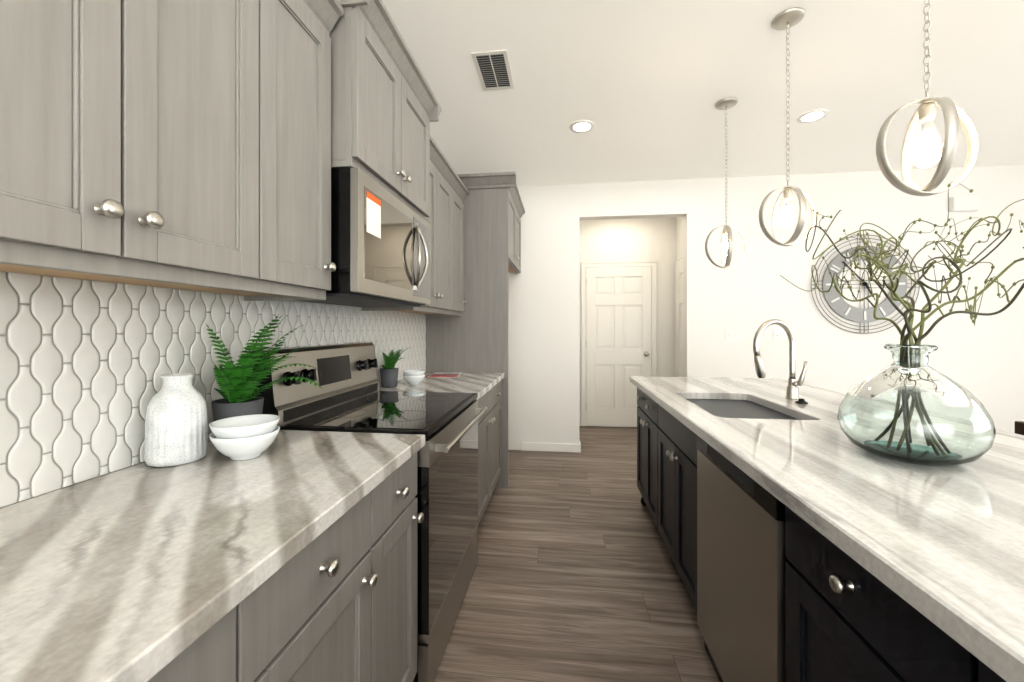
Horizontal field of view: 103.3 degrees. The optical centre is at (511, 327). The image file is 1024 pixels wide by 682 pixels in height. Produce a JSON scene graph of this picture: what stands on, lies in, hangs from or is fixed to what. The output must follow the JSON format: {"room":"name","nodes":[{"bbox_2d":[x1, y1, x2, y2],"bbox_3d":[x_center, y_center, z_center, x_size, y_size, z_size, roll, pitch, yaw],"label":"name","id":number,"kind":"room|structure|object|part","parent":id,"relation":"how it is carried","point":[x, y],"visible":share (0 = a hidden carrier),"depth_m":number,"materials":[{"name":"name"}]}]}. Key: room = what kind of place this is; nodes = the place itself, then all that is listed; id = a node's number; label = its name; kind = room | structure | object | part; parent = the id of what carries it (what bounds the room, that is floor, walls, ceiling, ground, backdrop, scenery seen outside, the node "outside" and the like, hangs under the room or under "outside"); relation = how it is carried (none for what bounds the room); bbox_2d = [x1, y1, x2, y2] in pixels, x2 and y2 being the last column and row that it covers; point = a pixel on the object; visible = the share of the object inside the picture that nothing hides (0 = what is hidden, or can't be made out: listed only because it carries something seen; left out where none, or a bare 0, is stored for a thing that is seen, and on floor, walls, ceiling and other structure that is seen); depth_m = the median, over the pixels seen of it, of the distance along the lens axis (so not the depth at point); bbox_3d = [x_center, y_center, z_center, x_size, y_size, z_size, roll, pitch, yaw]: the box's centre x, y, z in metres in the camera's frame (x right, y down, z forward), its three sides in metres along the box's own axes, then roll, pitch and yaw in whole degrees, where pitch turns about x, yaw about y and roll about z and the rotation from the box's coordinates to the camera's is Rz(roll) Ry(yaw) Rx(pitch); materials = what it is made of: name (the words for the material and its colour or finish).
{"room":"kitchen","nodes":[
{"label":"kitchen","id":0,"kind":"room"},
{"bbox_2d":[0,271,360,507],"bbox_3d":[-0.990,-0.100,1.514,0.120,2.740,8.160,0,0,7],"label":"wall","id":1,"kind":"structure","parent":0,"point":[144,461],"depth_m":0.98,"materials":[{"name":"white paint"}]},
{"bbox_2d":[0,0,283,291],"bbox_3d":[-0.860,-0.564,0.750,0.324,0.893,0.791,0,0,7],"label":"upper cabinet","id":2,"kind":"object","parent":1,"relation":"attached to","point":[179,144],"depth_m":0.77,"materials":[{"name":"beige wood"}]},
{"bbox_2d":[0,272,425,506],"bbox_3d":[-0.981,0.121,1.069,0.008,0.466,4.478,0,0,7],"label":"backsplash","id":3,"kind":"structure","parent":1,"relation":"attached to","point":[85,365],"depth_m":0.99,"materials":[{"name":"white tile"}]},
{"bbox_2d":[210,0,335,299],"bbox_3d":[-0.802,-0.564,1.213,0.324,0.893,0.395,0,0,7],"label":"upper cabinet","id":4,"kind":"object","parent":1,"relation":"attached to","point":[308,266],"depth_m":1.27,"materials":[{"name":"beige wood"}]},
{"bbox_2d":[329,0,441,220],"bbox_3d":[-0.665,-0.885,1.808,0.447,0.650,0.910,0,0,7],"label":"upper cabinet","id":5,"kind":"object","parent":1,"relation":"attached to","point":[386,109],"visible":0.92,"depth_m":1.58,"materials":[{"name":"beige wood"}]},
{"bbox_2d":[296,167,429,306],"bbox_3d":[-0.662,-0.334,1.807,0.453,0.444,0.777,0,0,7],"label":"over-the-range microwave","id":6,"kind":"object","parent":5,"relation":"attached to","point":[380,245],"visible":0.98,"depth_m":1.54,"materials":[{"name":"silver metal"}]},
{"bbox_2d":[361,135,468,315],"bbox_3d":[-0.589,-0.593,2.742,0.367,0.995,1.056,0,0,7],"label":"upper cabinet","id":7,"kind":"object","parent":1,"relation":"attached to","point":[449,192],"visible":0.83,"depth_m":2.75,"materials":[{"name":"beige wood"}]},
{"bbox_2d":[508,185,524,273],"bbox_3d":[-0.283,-0.885,3.762,0.722,0.650,0.972,0,0,7],"label":"upper cabinet","id":8,"kind":"object","parent":1,"relation":"attached to","point":[516,210],"visible":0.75,"depth_m":3.66,"materials":[{"name":"beige wood"}]},
{"bbox_2d":[433,426,718,681],"bbox_3d":[2.240,1.300,1.111,6.630,0.060,8.160,0,0,7],"label":"floor","id":9,"kind":"structure","parent":0,"point":[575,577],"depth_m":1.99,"materials":[{"name":"brown wood"}]},
{"bbox_2d":[148,566,283,681],"bbox_3d":[-0.748,0.832,0.416,0.628,0.876,0.586,0,0,7],"label":"base cabinet","id":10,"kind":"object","parent":9,"relation":"on","point":[247,644],"depth_m":0.61,"materials":[{"name":"grey wood"}]},
{"bbox_2d":[284,474,391,681],"bbox_3d":[-0.693,0.832,0.856,0.628,0.876,0.552,0,0,7],"label":"base cabinet","id":11,"kind":"object","parent":9,"relation":"on","point":[336,601],"depth_m":0.91,"materials":[{"name":"grey wood"}]},
{"bbox_2d":[0,430,424,681],"bbox_3d":[-0.775,0.374,0.102,0.653,0.037,2.610,0,0,7],"label":"countertop","id":12,"kind":"structure","parent":11,"relation":"on","point":[142,572],"depth_m":0.67,"materials":[{"name":"stone"}]},
{"bbox_2d":[144,373,207,466],"bbox_3d":[-0.900,0.240,1.090,0.132,0.230,0.132,0,0,7],"label":"bottle vase","id":13,"kind":"object","parent":12,"relation":"on","point":[176,428],"visible":1,"depth_m":1.05,"materials":[{"name":"white ceramic"}]},
{"bbox_2d":[209,414,279,460],"bbox_3d":[-0.735,0.305,1.120,0.164,0.099,0.164,0,0,7],"label":"bowls","id":14,"kind":"object","parent":12,"relation":"on","point":[243,437],"visible":1,"depth_m":1.08,"materials":[{"name":"white ceramic"}]},
{"bbox_2d":[205,315,320,420],"bbox_3d":[-0.745,0.153,1.281,0.340,0.404,0.267,0,0,7],"label":"fern","id":15,"kind":"object","parent":12,"relation":"on","point":[238,385],"visible":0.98,"depth_m":1.22,"materials":[{"name":"green plant"}]},
{"bbox_2d":[252,342,486,681],"bbox_3d":[-0.525,0.675,1.799,0.707,1.190,0.807,0,0,7],"label":"range","id":16,"kind":"object","parent":9,"relation":"on","point":[348,396],"visible":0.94,"depth_m":1.60,"materials":[{"name":"silver metal"}]},
{"bbox_2d":[392,452,423,681],"bbox_3d":[-0.650,0.832,1.199,0.628,0.876,0.393,0,0,7],"label":"base cabinet","id":17,"kind":"object","parent":9,"relation":"on","point":[405,517],"depth_m":1.26,"materials":[{"name":"grey wood"}]},
{"bbox_2d":[426,172,515,487],"bbox_3d":[-0.338,0.030,3.229,0.744,2.480,0.096,0,0,7],"label":"panel","id":18,"kind":"object","parent":9,"relation":"on","point":[473,338],"visible":0.6,"depth_m":3.23,"materials":[{"name":"grey wood"}]},
{"bbox_2d":[478,381,500,526],"bbox_3d":[-0.442,0.832,2.731,0.660,0.876,1.042,0,0,7],"label":"base cabinet","id":19,"kind":"object","parent":9,"relation":"on","point":[489,446],"visible":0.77,"depth_m":2.64,"materials":[{"name":"grey wood"}]},
{"bbox_2d":[380,372,504,399],"bbox_3d":[-0.446,0.374,2.729,0.653,0.037,1.046,0,0,7],"label":"countertop","id":20,"kind":"structure","parent":19,"relation":"on","point":[481,384],"depth_m":2.55,"materials":[{"name":"stone"}]},
{"bbox_2d":[380,347,410,387],"bbox_3d":[-0.706,0.237,2.477,0.174,0.236,0.276,0,0,7],"label":"fern","id":21,"kind":"object","parent":20,"relation":"on","point":[389,374],"visible":1,"depth_m":2.41,"materials":[{"name":"green plant"}]},
{"bbox_2d":[403,370,424,384],"bbox_3d":[-0.618,0.313,2.556,0.140,0.085,0.140,0,0,7],"label":"bowls","id":22,"kind":"object","parent":20,"relation":"on","point":[413,377],"visible":1,"depth_m":2.51,"materials":[{"name":"white ceramic"}]},
{"bbox_2d":[428,373,460,376],"bbox_3d":[-0.504,0.355,3.066,0.220,0.002,0.280,0,0,-1],"label":"flyer","id":23,"kind":"object","parent":20,"relation":"on","point":[445,375],"visible":1,"depth_m":3.02,"materials":[{"name":"red paper"}]},
{"bbox_2d":[637,388,1001,681],"bbox_3d":[0.989,0.832,0.967,0.717,0.875,3.905,0,0,7],"label":"kitchen island","id":24,"kind":"object","parent":9,"relation":"on","point":[809,542],"depth_m":1.08,"materials":[{"name":"black wood"}]},
{"bbox_2d":[630,376,1023,681],"bbox_3d":[1.132,0.404,0.952,1.030,0.139,3.970,0,0,7],"label":"island countertop","id":25,"kind":"structure","parent":24,"relation":"on","point":[948,542],"depth_m":0.83,"materials":[{"name":"white stone"}]},
{"bbox_2d":[753,319,807,398],"bbox_3d":[1.318,0.155,2.011,0.281,0.400,0.150,0,0,7],"label":"faucet","id":26,"kind":"object","parent":25,"relation":"on","point":[794,384],"visible":1,"depth_m":2.01,"materials":[{"name":"silver metal"}]},
{"bbox_3d":[1.368,0.345,1.915,0.050,0.021,0.050,0,0,7],"label":"sink hole cap","id":27,"kind":"part","parent":25,"relation":"part of","materials":[{"name":"black metal"}]},
{"bbox_2d":[837,344,995,466],"bbox_3d":[1.098,0.201,1.116,0.321,0.309,0.311,0,0,7],"label":"glass vase","id":28,"kind":"object","parent":25,"relation":"on","point":[909,404],"visible":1,"depth_m":1.03,"materials":[{"name":"clear glass"}]},
{"bbox_2d":[780,182,1023,344],"bbox_3d":[1.211,-0.024,1.103,0.860,0.716,0.692,0,0,7],"label":"branches","id":29,"kind":"object","parent":28,"relation":"in","point":[911,309],"visible":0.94,"depth_m":1.10,"materials":[{"name":"green"}]},
{"bbox_2d":[1015,421,1023,434],"bbox_3d":[1.946,0.830,1.536,0.360,0.880,0.390,0,0,7],"label":"stool","id":30,"kind":"object","parent":9,"relation":"on","point":[1019,427],"visible":0.12,"depth_m":1.68,"materials":[{"name":"brown"}]},
{"bbox_2d":[579,217,675,427],"bbox_3d":[1.381,-0.100,5.239,1.400,2.740,0.100,0,0,7],"label":"wall","id":31,"kind":"structure","parent":0,"point":[632,240],"depth_m":5.15,"materials":[{"name":"white paint"}]},
{"bbox_2d":[581,261,656,426],"bbox_3d":[1.355,0.215,5.139,0.939,2.108,0.103,0,0,7],"label":"door","id":32,"kind":"structure","parent":31,"relation":"attached to","point":[618,325],"depth_m":5.17,"materials":[{"name":"white wood"}]},
{"bbox_2d":[676,217,682,259],"bbox_3d":[2.062,-0.100,4.645,0.100,2.740,1.110,0,0,7],"label":"wall","id":33,"kind":"structure","parent":0,"point":[679,237],"depth_m":4.96,"materials":[{"name":"white paint"}]},
{"bbox_2d":[675,257,682,376],"bbox_3d":[1.996,0.215,4.628,0.026,2.108,0.884,0,0,7],"label":"door frame","id":34,"kind":"structure","parent":33,"relation":"attached to","point":[679,317],"depth_m":4.89,"materials":[{"name":"white wood"}]},
{"bbox_2d":[382,0,1023,186],"bbox_3d":[2.240,-1.500,1.111,6.630,0.060,8.160,0,0,7],"label":"ceiling","id":35,"kind":"structure","parent":0,"point":[644,86],"depth_m":2.43,"materials":[{"name":"white paint"}]},
{"bbox_2d":[471,50,513,90],"bbox_3d":[-0.103,-1.465,2.321,0.190,0.008,0.340,0,0,7],"label":"ceiling vent","id":36,"kind":"object","parent":35,"relation":"in","point":[493,70],"visible":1,"depth_m":2.30,"materials":[{"name":"white metal"}]},
{"bbox_2d":[570,120,594,132],"bbox_3d":[0.511,-1.467,2.959,0.180,0.004,0.180,0,0,7],"label":"recessed light","id":37,"kind":"object","parent":35,"relation":"in","point":[583,126],"visible":1,"depth_m":2.95,"materials":[{"name":"white"}]},
{"bbox_2d":[705,97,747,267],"bbox_3d":[1.399,-0.929,2.647,0.247,1.080,0.168,0,0,-37],"label":"pendant light","id":38,"kind":"object","parent":35,"relation":"hanging from","point":[725,104],"visible":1,"depth_m":2.64,"materials":[{"name":"silver metal"}]},
{"bbox_2d":[759,7,816,245],"bbox_3d":[1.309,-0.929,1.923,0.238,1.080,0.184,0,0,-42],"label":"pendant light","id":39,"kind":"object","parent":35,"relation":"hanging from","point":[788,18],"visible":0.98,"depth_m":1.91,"materials":[{"name":"silver metal"}]},
{"bbox_2d":[797,109,828,122],"bbox_3d":[2.085,-1.467,2.813,0.180,0.004,0.180,0,0,7],"label":"recessed light","id":40,"kind":"object","parent":35,"relation":"in","point":[812,116],"visible":1,"depth_m":2.81,"materials":[{"name":"white"}]},
{"bbox_2d":[876,0,978,195],"bbox_3d":[1.217,-0.929,1.188,0.254,1.080,0.166,0,0,-32],"label":"pendant light","id":41,"kind":"object","parent":35,"relation":"hanging from","point":[926,150],"visible":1,"depth_m":1.18,"materials":[{"name":"silver metal"}]},
{"bbox_2d":[508,165,1023,449],"bbox_3d":[2.606,-0.100,3.957,6.410,2.740,0.120,0,0,7],"label":"wall","id":42,"kind":"structure","parent":0,"point":[982,360],"depth_m":3.90,"materials":[{"name":"white paint"}]},
{"bbox_2d":[522,442,580,452],"bbox_3d":[0.402,1.227,4.166,0.603,0.084,0.012,0,0,7],"label":"baseboard","id":43,"kind":"structure","parent":42,"relation":"attached to","point":[551,447],"depth_m":4.16,"materials":[{"name":"white wood"}]},
{"bbox_2d":[726,329,742,340],"bbox_3d":[2.166,0.070,3.942,0.162,0.115,0.018,0,0,7],"label":"switch plate","id":44,"kind":"object","parent":42,"relation":"attached to","point":[734,334],"visible":1,"depth_m":3.95,"materials":[{"name":"white plastic"}]},
{"bbox_2d":[773,329,785,340],"bbox_3d":[2.572,0.070,3.891,0.116,0.115,0.018,0,0,7],"label":"switch plate","id":45,"kind":"object","parent":42,"relation":"attached to","point":[779,334],"visible":0.92,"depth_m":3.90,"materials":[{"name":"white plastic"}]},
{"bbox_2d":[811,234,919,333],"bbox_3d":[3.295,-0.410,3.787,0.928,0.928,0.021,0,0,7],"label":"wall clock","id":46,"kind":"object","parent":42,"relation":"attached to","point":[838,304],"visible":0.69,"depth_m":3.79,"materials":[{"name":"silver metal"}]},
{"bbox_2d":[949,196,978,211],"bbox_3d":[4.109,-1.125,3.683,0.200,0.130,0.049,0,0,7],"label":"door chime","id":47,"kind":"object","parent":42,"relation":"attached to","point":[965,204],"visible":1,"depth_m":3.66,"materials":[{"name":"white plastic"}]}
]}

